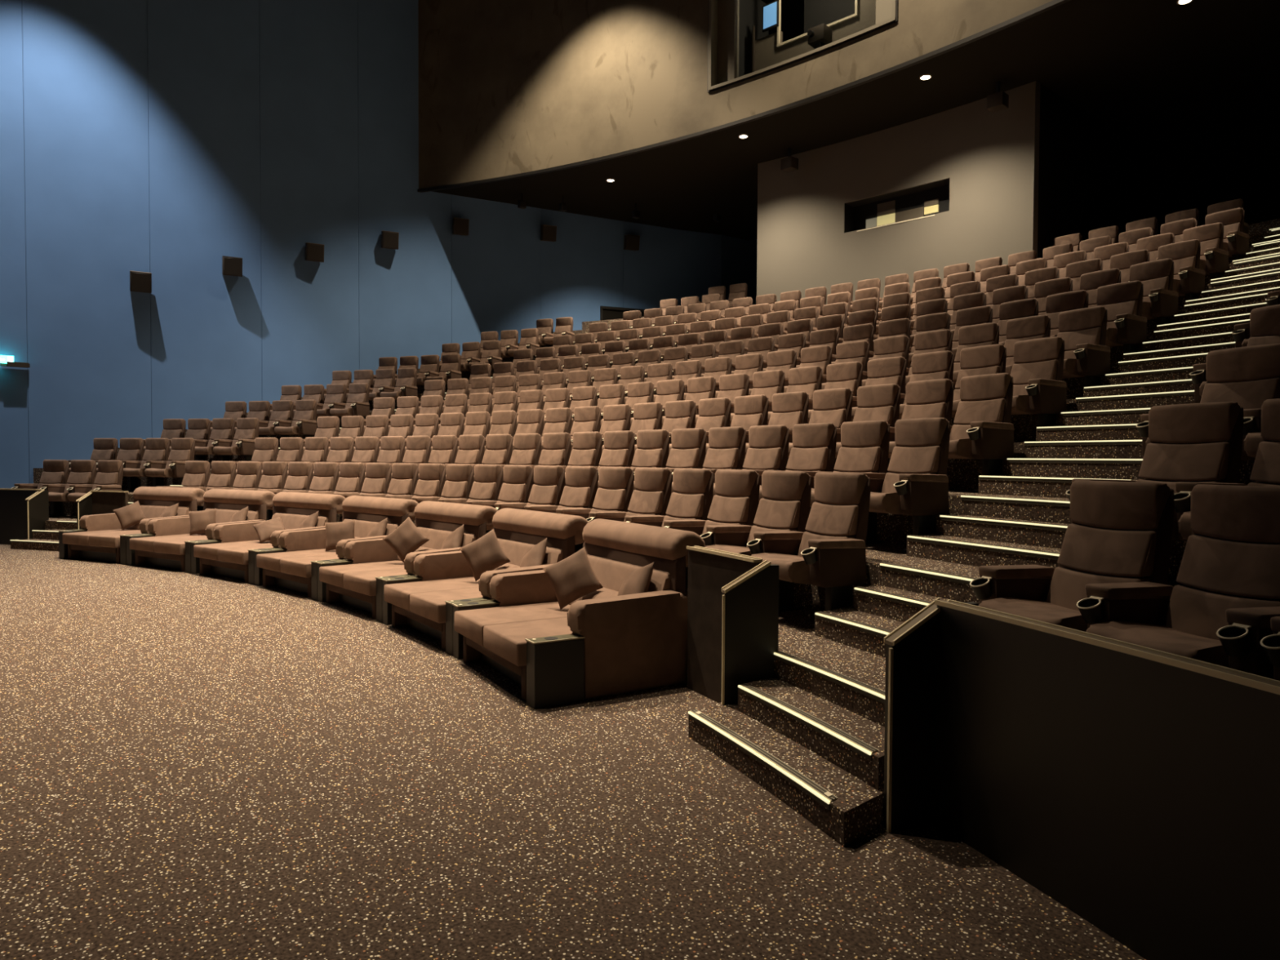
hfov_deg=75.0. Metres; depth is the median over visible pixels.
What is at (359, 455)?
cushion
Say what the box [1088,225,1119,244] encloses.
seat
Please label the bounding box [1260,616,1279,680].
seat
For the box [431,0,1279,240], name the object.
ceiling
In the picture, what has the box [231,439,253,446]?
lumbar cushion
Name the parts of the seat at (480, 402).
backrest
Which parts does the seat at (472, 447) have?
backrest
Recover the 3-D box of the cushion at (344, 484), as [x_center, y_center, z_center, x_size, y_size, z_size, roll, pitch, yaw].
[-4.673,0.071,13.336,0.494,0.233,0.163,1,2,35]
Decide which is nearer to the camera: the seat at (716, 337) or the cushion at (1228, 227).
the cushion at (1228, 227)
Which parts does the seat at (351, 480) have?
armrest, backrest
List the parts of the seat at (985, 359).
seat, backrest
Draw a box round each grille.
[454,218,468,234]
[542,226,555,240]
[626,235,639,249]
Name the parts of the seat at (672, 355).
backrest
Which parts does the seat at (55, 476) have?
armrest, arm panel, armrest, arm panel, backrest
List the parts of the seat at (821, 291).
backrest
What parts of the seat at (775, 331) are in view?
backrest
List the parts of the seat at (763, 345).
backrest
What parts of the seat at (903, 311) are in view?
backrest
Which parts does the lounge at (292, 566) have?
armrest, armrest, panel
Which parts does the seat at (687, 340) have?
backrest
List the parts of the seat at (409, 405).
backrest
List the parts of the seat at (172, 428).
backrest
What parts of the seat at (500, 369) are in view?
backrest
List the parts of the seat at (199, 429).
armrest, arm panel, backrest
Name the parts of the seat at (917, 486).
seat, backrest, armrest, arm panel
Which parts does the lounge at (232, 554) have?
armrest, armrest, panel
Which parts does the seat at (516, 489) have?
armrest, arm panel, backrest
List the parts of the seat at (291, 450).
backrest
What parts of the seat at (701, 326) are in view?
backrest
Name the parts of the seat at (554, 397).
backrest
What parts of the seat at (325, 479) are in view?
armrest, backrest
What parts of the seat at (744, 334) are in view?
backrest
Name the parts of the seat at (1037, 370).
seat, backrest, armrest, arm panel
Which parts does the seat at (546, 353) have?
backrest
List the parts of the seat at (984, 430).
seat, backrest, armrest, arm panel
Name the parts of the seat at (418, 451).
backrest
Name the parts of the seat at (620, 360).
backrest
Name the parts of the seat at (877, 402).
seat, backrest, arm panel, armrest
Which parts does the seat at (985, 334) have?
seat, backrest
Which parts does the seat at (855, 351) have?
seat, arm panel, armrest, backrest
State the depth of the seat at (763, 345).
14.87 m
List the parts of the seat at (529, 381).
backrest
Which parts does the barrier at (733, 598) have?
edge trim, cap rail, wing trim, wing panel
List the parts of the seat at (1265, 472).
seat, backrest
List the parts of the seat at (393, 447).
backrest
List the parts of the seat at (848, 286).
backrest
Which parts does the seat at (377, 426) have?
backrest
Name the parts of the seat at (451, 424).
backrest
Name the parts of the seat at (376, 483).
armrest, backrest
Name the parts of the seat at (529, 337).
seat, backrest, armrest, arm panel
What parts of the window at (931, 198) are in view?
pane, pane, pane, sill, pane, pane, pane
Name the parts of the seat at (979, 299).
backrest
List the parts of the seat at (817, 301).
backrest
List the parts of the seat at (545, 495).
armrest, arm panel, backrest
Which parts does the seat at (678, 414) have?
backrest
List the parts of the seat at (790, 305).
backrest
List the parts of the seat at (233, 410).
backrest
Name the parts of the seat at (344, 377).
backrest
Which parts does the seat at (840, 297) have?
backrest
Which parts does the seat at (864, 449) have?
seat, armrest, backrest, arm panel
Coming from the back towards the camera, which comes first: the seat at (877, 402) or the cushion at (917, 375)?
the cushion at (917, 375)
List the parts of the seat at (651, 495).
armrest, arm panel, backrest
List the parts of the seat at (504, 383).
backrest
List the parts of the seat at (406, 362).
backrest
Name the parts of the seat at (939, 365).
seat, backrest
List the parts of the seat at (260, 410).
backrest, armrest, arm panel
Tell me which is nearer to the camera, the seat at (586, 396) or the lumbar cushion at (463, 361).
the seat at (586, 396)
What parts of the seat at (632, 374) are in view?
backrest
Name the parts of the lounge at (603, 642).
armrest, armrest, panel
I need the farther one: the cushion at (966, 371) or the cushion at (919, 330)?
the cushion at (919, 330)
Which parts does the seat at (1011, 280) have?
backrest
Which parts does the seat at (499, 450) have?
backrest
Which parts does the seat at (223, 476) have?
armrest, backrest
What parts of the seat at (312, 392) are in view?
backrest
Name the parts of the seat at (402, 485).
armrest, backrest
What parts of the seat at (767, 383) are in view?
seat, backrest, arm panel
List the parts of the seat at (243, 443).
seat, armrest, arm panel, backrest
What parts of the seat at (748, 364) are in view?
backrest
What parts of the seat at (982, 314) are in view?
seat, backrest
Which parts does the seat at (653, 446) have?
backrest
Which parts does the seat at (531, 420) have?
backrest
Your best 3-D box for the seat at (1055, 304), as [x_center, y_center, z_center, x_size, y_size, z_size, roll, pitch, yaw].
[5.291,-1.865,10.579,0.743,1.094,0.660,-1,2,-32]
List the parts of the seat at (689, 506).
arm panel, armrest, backrest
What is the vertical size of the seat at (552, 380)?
1.094 m
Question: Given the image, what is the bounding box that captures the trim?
[417,0,1071,192]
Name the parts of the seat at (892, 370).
seat, backrest, arm panel, armrest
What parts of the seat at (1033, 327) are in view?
seat, backrest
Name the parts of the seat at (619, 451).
backrest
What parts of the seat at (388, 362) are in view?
backrest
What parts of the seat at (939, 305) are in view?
seat, backrest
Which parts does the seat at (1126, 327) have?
seat, backrest, armrest, arm panel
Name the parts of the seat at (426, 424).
backrest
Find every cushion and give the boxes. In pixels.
[37,483,62,488]
[39,471,64,483]
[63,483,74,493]
[66,471,91,484]
[90,448,113,460]
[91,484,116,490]
[93,471,118,484]
[113,500,146,529]
[116,448,139,460]
[139,460,164,468]
[139,504,189,518]
[142,449,164,460]
[160,429,182,439]
[160,502,178,517]
[164,460,186,468]
[168,449,191,461]
[181,473,204,486]
[185,429,206,439]
[188,508,216,535]
[204,507,258,523]
[207,439,227,446]
[207,474,231,487]
[209,429,231,439]
[223,411,243,420]
[229,506,248,522]
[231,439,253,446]
[232,474,256,488]
[233,428,255,439]
[246,410,266,420]
[251,449,273,462]
[252,516,285,542]
[258,475,282,488]
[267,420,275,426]
[269,410,289,420]
[271,512,328,528]
[276,449,298,462]
[280,395,298,403]
[282,488,306,491]
[284,475,307,489]
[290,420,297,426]
[293,409,313,420]
[298,511,318,528]
[301,449,324,462]
[302,394,320,403]
[307,489,331,493]
[309,475,333,490]
[314,427,335,439]
[322,403,330,408]
[324,393,343,403]
[324,519,355,551]
[326,449,349,462]
[331,379,348,387]
[335,476,359,492]
[338,427,359,439]
[342,518,399,537]
[344,403,352,408]
[346,392,365,403]
[351,449,374,462]
[352,378,370,387]
[360,477,385,493]
[360,492,383,493]
[363,426,384,438]
[366,517,387,537]
[371,408,391,418]
[372,387,380,392]
[373,377,392,387]
[377,365,395,368]
[377,449,399,462]
[382,516,429,562]
[386,493,410,495]
[387,426,408,438]
[387,478,412,494]
[394,386,402,391]
[395,377,413,386]
[395,407,415,417]
[399,364,415,368]
[402,449,426,463]
[412,426,434,438]
[413,479,439,496]
[413,494,437,497]
[417,373,425,377]
[417,526,475,549]
[418,364,436,373]
[418,406,439,415]
[422,390,441,395]
[428,449,452,463]
[437,425,459,437]
[439,372,446,376]
[440,351,457,360]
[440,362,457,372]
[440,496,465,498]
[440,524,464,549]
[441,480,467,497]
[443,405,463,413]
[445,389,465,395]
[454,449,479,464]
[459,528,510,581]
[460,359,467,363]
[461,350,478,359]
[462,424,485,436]
[467,404,488,412]
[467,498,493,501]
[468,373,488,383]
[468,387,488,398]
[469,481,496,499]
[480,339,495,348]
[480,358,488,362]
[481,349,498,358]
[481,448,506,464]
[488,423,511,435]
[491,403,513,415]
[492,372,511,382]
[492,386,512,397]
[496,500,524,502]
[497,482,526,502]
[497,537,562,565]
[500,337,515,346]
[509,448,535,465]
[512,358,530,368]
[515,370,533,381]
[515,422,538,434]
[516,385,537,396]
[516,402,538,414]
[518,345,526,349]
[519,337,536,346]
[520,537,546,567]
[526,502,555,505]
[528,484,557,504]
[535,356,552,367]
[536,326,551,335]
[537,448,564,465]
[538,368,557,380]
[542,383,562,395]
[542,400,565,413]
[542,422,567,435]
[542,546,603,609]
[552,344,568,354]
[554,324,570,333]
[555,505,587,513]
[557,355,575,365]
[559,485,590,506]
[562,367,582,378]
[566,382,587,394]
[568,448,595,466]
[569,399,592,413]
[570,421,595,435]
[574,342,591,352]
[580,353,599,364]
[586,365,606,377]
[586,554,670,592]
[588,507,622,518]
[589,331,601,340]
[592,380,613,392]
[592,487,625,510]
[596,340,613,350]
[596,397,620,411]
[599,419,626,435]
[599,448,628,466]
[604,351,622,361]
[611,363,631,372]
[614,328,626,337]
[617,562,653,595]
[618,377,640,388]
[619,338,635,345]
[623,511,660,521]
[625,395,649,408]
[627,489,663,513]
[628,348,647,356]
[630,418,657,433]
[631,448,662,466]
[632,327,644,333]
[637,360,657,370]
[642,336,659,343]
[646,375,668,386]
[652,346,671,355]
[654,394,679,406]
[660,325,666,331]
[661,515,701,527]
[662,308,666,315]
[662,417,689,432]
[663,358,684,368]
[666,333,682,341]
[666,448,699,467]
[666,492,704,517]
[674,373,697,384]
[677,343,697,352]
[683,306,687,313]
[684,322,690,328]
[684,391,711,404]
[690,355,711,365]
[694,331,705,338]
[694,415,724,431]
[702,448,738,468]
[702,520,746,534]
[703,341,724,350]
[703,370,727,382]
[706,303,710,311]
[707,494,749,522]
[710,320,715,326]
[715,328,732,336]
[716,389,744,403]
[718,353,740,363]
[720,309,724,315]
[728,291,745,301]
[730,337,751,347]
[730,413,762,430]
[733,367,759,379]
[735,316,741,324]
[742,447,781,469]
[744,306,749,313]
[746,350,770,360]
[746,524,796,547]
[751,386,779,400]
[752,324,759,333]
[753,497,800,528]
[758,334,779,344]
[761,313,767,321]
[765,364,791,377]
[768,411,802,429]
[769,303,773,311]
[777,346,801,358]
[780,321,786,330]
[786,331,809,342]
[786,382,817,399]
[786,447,828,471]
[789,310,793,318]
[797,531,854,556]
[799,360,826,374]
[805,502,858,535]
[808,342,835,354]
[808,408,845,428]
[809,318,815,327]
[824,379,857,395]
[832,471,877,472]
[834,446,880,471]
[835,356,864,370]
[842,337,869,342]
[853,405,893,426]
[865,375,900,386]
[872,351,904,359]
[877,333,906,338]
[880,472,936,493]
[887,445,940,473]
[901,402,946,419]
[908,367,912,375]
[909,370,947,382]
[910,346,915,353]
[911,282,915,293]
[911,346,946,366]
[912,292,915,303]
[912,328,945,346]
[913,303,916,315]
[913,316,916,329]
[942,277,946,288]
[944,287,950,298]
[947,297,953,310]
[949,424,971,440]
[950,311,956,324]
[950,324,956,329]
[951,341,959,348]
[952,322,987,341]
[953,362,960,371]
[953,389,960,400]
[953,398,1004,424]
[954,341,993,362]
[955,365,999,388]
[974,271,980,282]
[980,281,986,293]
[985,292,992,305]
[991,304,999,319]
[992,318,999,323]
[997,315,1032,336]
[999,335,1006,342]
[1004,334,1044,357]
[1005,356,1013,365]
[1009,266,1016,274]
[1010,359,1057,384]
[1013,384,1029,395]
[1017,275,1025,285]
[1026,284,1035,298]
[1035,297,1046,312]
[1038,311,1045,315]
[1044,308,1079,329]
[1045,566,1150,610]
[1047,258,1053,267]
[1049,328,1058,336]
[1057,267,1066,278]
[1057,327,1101,351]
[1057,523,1156,577]
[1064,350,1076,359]
[1071,277,1079,291]
[1073,244,1079,251]
[1086,251,1093,260]
[1086,288,1097,305]
[1096,299,1137,322]
[1102,259,1110,270]
[1106,321,1116,328]
[1111,237,1115,244]
[1120,268,1129,282]
[1128,243,1137,252]
[1136,479,1224,493]
[1138,441,1229,480]
[1141,276,1168,297]
[1142,296,1151,302]
[1149,250,1158,261]
[1163,584,1279,639]
[1172,256,1195,275]
[1173,274,1180,279]
[1174,234,1182,243]
[1176,534,1279,599]
[1200,238,1219,256]
[1200,255,1205,260]
[1200,377,1279,408]
[1223,222,1240,239]
[1247,334,1279,346]
[1247,482,1279,486]
[1249,441,1279,484]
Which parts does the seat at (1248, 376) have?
armrest, arm panel, seat, backrest, arm panel, armrest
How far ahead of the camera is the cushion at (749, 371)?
13.66 m
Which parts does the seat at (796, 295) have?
backrest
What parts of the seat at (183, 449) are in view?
seat, armrest, arm panel, backrest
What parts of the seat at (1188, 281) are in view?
seat, armrest, arm panel, backrest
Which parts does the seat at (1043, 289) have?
backrest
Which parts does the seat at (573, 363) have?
backrest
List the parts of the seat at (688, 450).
armrest, backrest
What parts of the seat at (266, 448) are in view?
backrest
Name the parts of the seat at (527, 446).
backrest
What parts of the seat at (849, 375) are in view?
seat, backrest, armrest, arm panel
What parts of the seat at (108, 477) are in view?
seat, armrest, arm panel, backrest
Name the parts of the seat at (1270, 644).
armrest, arm panel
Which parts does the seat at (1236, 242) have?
seat, backrest, armrest, arm panel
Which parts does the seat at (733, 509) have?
arm panel, armrest, backrest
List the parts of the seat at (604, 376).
backrest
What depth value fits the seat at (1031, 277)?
13.39 m
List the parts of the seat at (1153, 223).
backrest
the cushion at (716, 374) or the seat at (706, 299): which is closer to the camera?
the cushion at (716, 374)
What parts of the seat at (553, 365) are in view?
backrest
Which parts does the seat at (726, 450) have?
seat, armrest, backrest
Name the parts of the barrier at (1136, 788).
wing trim, wing panel, edge trim, cap rail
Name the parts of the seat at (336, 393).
seat, backrest, armrest, arm panel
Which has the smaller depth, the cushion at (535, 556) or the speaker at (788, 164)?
the cushion at (535, 556)
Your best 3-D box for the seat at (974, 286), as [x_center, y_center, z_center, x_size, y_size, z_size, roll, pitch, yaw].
[5.449,-2.869,14.266,0.743,1.094,0.660,-1,2,-39]
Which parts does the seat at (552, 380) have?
backrest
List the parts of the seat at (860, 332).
backrest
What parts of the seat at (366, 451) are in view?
backrest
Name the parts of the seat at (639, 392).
backrest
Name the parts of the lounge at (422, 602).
armrest, armrest, panel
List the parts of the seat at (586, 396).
backrest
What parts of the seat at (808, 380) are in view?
seat, backrest, arm panel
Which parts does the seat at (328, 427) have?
backrest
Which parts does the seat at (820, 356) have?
backrest, arm panel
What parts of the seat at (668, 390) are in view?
backrest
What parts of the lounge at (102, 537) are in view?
armrest, armrest, panel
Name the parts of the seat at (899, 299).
seat, backrest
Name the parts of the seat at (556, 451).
backrest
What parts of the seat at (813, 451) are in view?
seat, arm panel, backrest, armrest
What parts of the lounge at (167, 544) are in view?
armrest, armrest, panel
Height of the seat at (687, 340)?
1.094 m
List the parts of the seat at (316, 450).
backrest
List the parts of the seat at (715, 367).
backrest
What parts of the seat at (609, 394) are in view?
backrest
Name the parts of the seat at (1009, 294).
backrest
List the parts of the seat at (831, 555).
seat, armrest, arm panel, backrest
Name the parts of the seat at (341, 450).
backrest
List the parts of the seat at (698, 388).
seat, backrest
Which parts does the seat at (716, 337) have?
backrest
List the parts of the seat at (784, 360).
backrest, arm panel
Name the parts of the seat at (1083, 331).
seat, backrest, armrest, arm panel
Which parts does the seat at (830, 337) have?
backrest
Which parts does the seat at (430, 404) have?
backrest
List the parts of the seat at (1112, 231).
backrest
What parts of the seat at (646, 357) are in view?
backrest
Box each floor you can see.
[0,544,1146,959]
[33,218,1279,727]
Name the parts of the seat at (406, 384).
seat, backrest, armrest, arm panel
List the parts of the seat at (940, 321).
seat, backrest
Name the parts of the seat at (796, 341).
backrest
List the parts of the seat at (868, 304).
backrest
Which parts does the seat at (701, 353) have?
backrest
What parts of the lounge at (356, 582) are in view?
armrest, armrest, panel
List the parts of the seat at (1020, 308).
backrest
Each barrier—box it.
[0,488,48,544]
[75,490,128,528]
[686,545,778,705]
[883,597,1279,959]
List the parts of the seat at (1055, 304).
backrest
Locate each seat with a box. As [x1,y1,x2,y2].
[12,459,69,516]
[48,459,96,517]
[67,438,118,476]
[67,460,123,502]
[96,438,143,491]
[122,438,169,486]
[143,418,186,454]
[144,437,195,484]
[160,460,210,511]
[168,418,210,461]
[194,417,235,461]
[196,461,235,506]
[209,401,246,435]
[213,417,259,461]
[231,461,262,490]
[233,437,278,475]
[234,400,270,437]
[257,461,287,519]
[258,400,293,448]
[261,437,303,476]
[266,462,313,509]
[269,385,302,419]
[274,400,316,439]
[287,436,328,475]
[293,384,324,428]
[302,416,339,462]
[307,462,339,493]
[312,436,354,491]
[316,383,346,427]
[323,370,351,404]
[328,415,364,453]
[329,382,369,418]
[333,462,364,514]
[337,462,391,514]
[338,436,379,477]
[346,369,373,408]
[353,414,388,462]
[363,397,395,434]
[364,435,404,478]
[368,368,395,400]
[373,356,397,387]
[378,414,413,453]
[380,367,417,399]
[385,462,418,499]
[387,395,418,433]
[391,435,431,479]
[394,355,418,386]
[404,413,439,463]
[411,463,445,520]
[413,395,443,431]
[413,463,474,520]
[416,355,439,385]
[417,379,444,413]
[417,435,457,479]
[426,353,461,384]
[430,412,464,453]
[438,394,467,431]
[439,342,459,373]
[442,377,468,413]
[445,434,484,480]
[457,411,490,452]
[460,342,480,371]
[463,392,492,431]
[466,377,492,412]
[466,464,502,533]
[467,363,491,398]
[468,340,502,376]
[473,434,512,481]
[480,331,497,359]
[484,410,516,453]
[488,391,517,432]
[491,361,514,395]
[491,375,516,413]
[494,464,533,511]
[500,329,518,362]
[502,433,541,483]
[507,328,539,360]
[511,408,543,453]
[512,348,533,375]
[515,360,537,392]
[515,389,543,430]
[516,373,541,411]
[524,465,564,513]
[533,432,571,484]
[535,334,572,358]
[535,346,555,373]
[536,318,554,346]
[538,358,560,390]
[540,407,572,453]
[542,372,565,409]
[542,387,569,431]
[543,316,573,344]
[555,466,598,552]
[557,345,578,372]
[562,356,585,387]
[564,431,602,486]
[565,431,635,485]
[566,369,591,408]
[569,386,596,427]
[570,405,600,453]
[571,404,631,448]
[573,322,608,345]
[573,384,625,428]
[574,333,594,356]
[580,342,601,369]
[586,354,609,386]
[586,466,634,522]
[592,351,635,384]
[592,368,617,405]
[596,330,616,354]
[597,365,644,403]
[597,429,669,488]
[600,382,653,427]
[601,402,662,453]
[604,340,626,368]
[608,310,640,331]
[610,320,629,341]
[610,337,649,368]
[617,349,661,384]
[619,328,639,352]
[623,467,671,527]
[624,363,672,404]
[626,325,662,352]
[630,379,684,428]
[632,317,651,338]
[633,428,706,490]
[634,400,696,453]
[635,335,675,365]
[644,307,662,326]
[644,346,688,382]
[650,323,687,350]
[653,360,702,402]
[654,315,674,336]
[660,298,677,315]
[660,333,700,363]
[661,468,713,588]
[662,376,715,427]
[665,305,684,324]
[668,397,731,454]
[671,343,715,379]
[671,426,746,493]
[675,320,711,347]
[677,312,697,333]
[680,296,698,313]
[683,356,732,399]
[687,302,706,321]
[687,329,727,360]
[694,373,749,426]
[698,285,725,303]
[700,309,720,330]
[700,469,759,546]
[701,340,744,377]
[702,293,720,311]
[705,395,768,458]
[705,471,811,612]
[710,300,728,318]
[712,425,789,497]
[715,317,737,341]
[715,326,755,357]
[715,353,763,398]
[724,306,745,327]
[728,283,747,307]
[729,369,784,425]
[731,337,774,373]
[733,297,752,315]
[740,314,763,338]
[744,391,808,470]
[748,349,796,395]
[749,303,770,324]
[751,471,870,627]
[755,293,776,312]
[758,322,783,351]
[758,422,836,531]
[763,333,805,371]
[767,310,790,334]
[767,365,822,424]
[773,299,796,320]
[780,290,801,309]
[783,345,831,392]
[786,318,813,347]
[787,387,852,471]
[794,306,818,331]
[795,328,839,367]
[800,295,822,317]
[804,286,826,306]
[807,361,862,423]
[809,420,889,544]
[817,314,844,343]
[821,340,869,389]
[822,282,853,315]
[822,302,848,327]
[826,291,850,315]
[831,323,874,364]
[835,383,900,472]
[847,287,881,324]
[848,309,877,340]
[849,278,882,312]
[850,356,906,422]
[852,297,879,324]
[862,335,909,391]
[868,318,911,368]
[869,417,950,552]
[872,304,912,351]
[875,292,912,334]
[877,282,911,320]
[879,273,911,309]
[888,378,953,489]
[898,351,954,419]
[904,328,952,391]
[907,312,950,367]
[909,298,947,347]
[911,268,938,304]
[911,276,942,316]
[911,286,944,331]
[942,262,969,298]
[944,271,974,311]
[947,280,980,324]
[947,373,1013,493]
[950,292,986,342]
[951,306,992,362]
[951,344,1006,417]
[952,322,999,387]
[969,480,1173,631]
[974,257,1002,283]
[980,264,1009,293]
[985,274,1018,307]
[991,284,1027,324]
[997,297,1038,345]
[1004,315,1050,374]
[1008,250,1036,274]
[1010,336,1066,426]
[1016,257,1047,285]
[1024,266,1059,298]
[1034,277,1072,315]
[1038,233,1082,258]
[1042,243,1073,267]
[1044,289,1088,337]
[1053,250,1087,278]
[1057,306,1111,386]
[1065,401,1246,541]
[1066,258,1102,291]
[1080,235,1111,260]
[1080,268,1120,307]
[1085,484,1279,679]
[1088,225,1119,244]
[1093,241,1128,270]
[1096,280,1146,353]
[1110,249,1149,282]
[1118,226,1152,252]
[1125,217,1158,235]
[1128,258,1178,330]
[1135,343,1279,482]
[1137,232,1174,261]
[1157,239,1205,305]
[1160,217,1196,243]
[1164,208,1199,226]
[1177,398,1279,539]
[1182,222,1228,279]
[1189,304,1279,403]
[1204,207,1248,261]
[1207,198,1248,234]
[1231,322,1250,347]
[1243,431,1262,457]
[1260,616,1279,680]
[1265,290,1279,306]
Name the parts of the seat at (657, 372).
backrest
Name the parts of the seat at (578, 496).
armrest, arm panel, backrest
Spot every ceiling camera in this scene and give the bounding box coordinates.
[517,192,526,208]
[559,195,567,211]
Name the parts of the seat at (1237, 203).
arm panel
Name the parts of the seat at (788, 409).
seat, backrest, arm panel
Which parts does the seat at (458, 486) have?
armrest, backrest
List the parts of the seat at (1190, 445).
armrest, seat, arm panel, backrest, armrest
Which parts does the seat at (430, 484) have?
armrest, backrest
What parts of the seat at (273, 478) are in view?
armrest, backrest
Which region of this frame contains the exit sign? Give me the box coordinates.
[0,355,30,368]
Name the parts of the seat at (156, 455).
seat, armrest, arm panel, backrest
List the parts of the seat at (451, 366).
seat, armrest, arm panel, backrest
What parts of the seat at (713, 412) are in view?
seat, backrest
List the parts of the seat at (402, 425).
backrest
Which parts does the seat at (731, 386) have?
seat, backrest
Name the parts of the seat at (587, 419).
backrest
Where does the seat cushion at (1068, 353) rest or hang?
on the seat at (1083, 331)
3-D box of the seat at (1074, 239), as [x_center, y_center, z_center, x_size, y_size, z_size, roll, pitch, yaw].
[8.187,-4.266,16.279,0.743,1.094,0.807,-1,2,-38]
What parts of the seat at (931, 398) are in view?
seat, backrest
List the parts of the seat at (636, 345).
backrest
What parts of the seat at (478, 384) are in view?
backrest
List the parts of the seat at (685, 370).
backrest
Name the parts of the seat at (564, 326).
seat, backrest, armrest, arm panel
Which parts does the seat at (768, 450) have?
seat, armrest, backrest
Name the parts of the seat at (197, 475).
armrest, backrest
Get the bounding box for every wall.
[0,0,757,488]
[417,0,1062,188]
[756,80,1134,304]
[1133,120,1279,235]
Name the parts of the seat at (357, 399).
seat, backrest, armrest, arm panel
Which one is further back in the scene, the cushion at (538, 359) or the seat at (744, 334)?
the cushion at (538, 359)
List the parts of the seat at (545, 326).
seat, arm panel, armrest, backrest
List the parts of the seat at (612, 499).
arm panel, armrest, backrest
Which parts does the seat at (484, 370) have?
backrest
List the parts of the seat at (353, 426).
backrest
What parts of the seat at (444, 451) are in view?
backrest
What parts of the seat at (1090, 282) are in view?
backrest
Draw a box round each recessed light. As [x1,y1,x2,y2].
[606,178,614,182]
[738,133,748,138]
[919,74,931,79]
[1177,0,1192,4]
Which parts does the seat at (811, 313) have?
backrest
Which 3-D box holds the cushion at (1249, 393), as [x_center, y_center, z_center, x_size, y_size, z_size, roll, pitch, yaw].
[4.191,-0.580,5.842,0.163,0.233,0.494,0,2,-23]
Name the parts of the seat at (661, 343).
backrest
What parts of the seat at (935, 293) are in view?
seat, backrest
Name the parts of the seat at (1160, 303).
seat, armrest, arm panel, backrest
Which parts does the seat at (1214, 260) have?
seat, backrest, armrest, arm panel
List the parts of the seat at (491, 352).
seat, armrest, arm panel, backrest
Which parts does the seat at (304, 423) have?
seat, backrest, armrest, arm panel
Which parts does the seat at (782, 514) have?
seat, arm panel, armrest, backrest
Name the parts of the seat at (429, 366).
seat, backrest, armrest, arm panel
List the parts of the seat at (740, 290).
seat, backrest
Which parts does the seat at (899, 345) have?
seat, backrest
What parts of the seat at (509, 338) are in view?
seat, armrest, arm panel, backrest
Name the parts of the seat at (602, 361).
backrest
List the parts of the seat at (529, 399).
backrest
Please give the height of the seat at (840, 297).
1.094 m
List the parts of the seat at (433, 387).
backrest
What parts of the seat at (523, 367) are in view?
backrest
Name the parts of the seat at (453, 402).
backrest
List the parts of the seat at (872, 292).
backrest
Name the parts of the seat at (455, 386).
backrest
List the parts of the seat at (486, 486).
armrest, backrest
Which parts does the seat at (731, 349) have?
backrest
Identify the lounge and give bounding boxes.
[57,486,204,564]
[125,488,275,573]
[190,491,345,584]
[253,495,418,599]
[316,500,497,622]
[381,507,588,655]
[451,518,705,709]
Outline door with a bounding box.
[600,306,644,319]
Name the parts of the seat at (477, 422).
backrest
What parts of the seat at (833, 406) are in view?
seat, backrest, armrest, arm panel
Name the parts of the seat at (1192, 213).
backrest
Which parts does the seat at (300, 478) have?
armrest, backrest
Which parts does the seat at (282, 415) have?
seat, backrest, armrest, arm panel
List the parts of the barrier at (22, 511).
edge trim, wing trim, wing panel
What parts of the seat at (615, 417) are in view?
backrest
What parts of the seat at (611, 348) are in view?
backrest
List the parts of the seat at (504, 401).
backrest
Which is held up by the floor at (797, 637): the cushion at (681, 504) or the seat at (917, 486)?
the seat at (917, 486)
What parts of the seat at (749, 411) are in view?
seat, arm panel, backrest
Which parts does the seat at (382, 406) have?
backrest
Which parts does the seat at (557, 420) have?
backrest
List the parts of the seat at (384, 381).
seat, armrest, arm panel, backrest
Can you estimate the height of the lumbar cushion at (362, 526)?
0.325 m
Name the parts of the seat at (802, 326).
backrest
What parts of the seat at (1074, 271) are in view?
backrest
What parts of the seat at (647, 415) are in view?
backrest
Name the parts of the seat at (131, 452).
armrest, backrest, arm panel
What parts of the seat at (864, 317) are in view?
backrest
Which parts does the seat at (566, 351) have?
backrest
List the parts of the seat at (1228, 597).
seat, backrest, arm panel, armrest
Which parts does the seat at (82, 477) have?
seat, armrest, arm panel, backrest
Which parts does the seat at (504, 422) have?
backrest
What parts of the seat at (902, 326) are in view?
backrest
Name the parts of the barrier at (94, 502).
wing trim, wing panel, panel, edge trim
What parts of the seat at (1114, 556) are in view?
arm panel, armrest, seat, backrest, arm panel, armrest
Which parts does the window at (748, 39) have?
glass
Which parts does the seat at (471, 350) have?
seat, backrest, armrest, arm panel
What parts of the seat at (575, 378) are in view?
backrest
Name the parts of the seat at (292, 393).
backrest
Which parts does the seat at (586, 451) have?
backrest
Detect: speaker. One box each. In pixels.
[129,270,151,293]
[222,255,242,276]
[305,242,324,262]
[381,231,399,249]
[452,217,469,235]
[540,224,556,241]
[623,234,639,250]
[780,147,798,173]
[986,80,1008,112]
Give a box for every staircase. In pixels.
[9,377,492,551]
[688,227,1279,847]
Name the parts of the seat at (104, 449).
backrest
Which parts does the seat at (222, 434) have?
seat, backrest, armrest, arm panel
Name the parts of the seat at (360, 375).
backrest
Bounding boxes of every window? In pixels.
[707,0,897,92]
[844,178,949,232]
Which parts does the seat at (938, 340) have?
seat, backrest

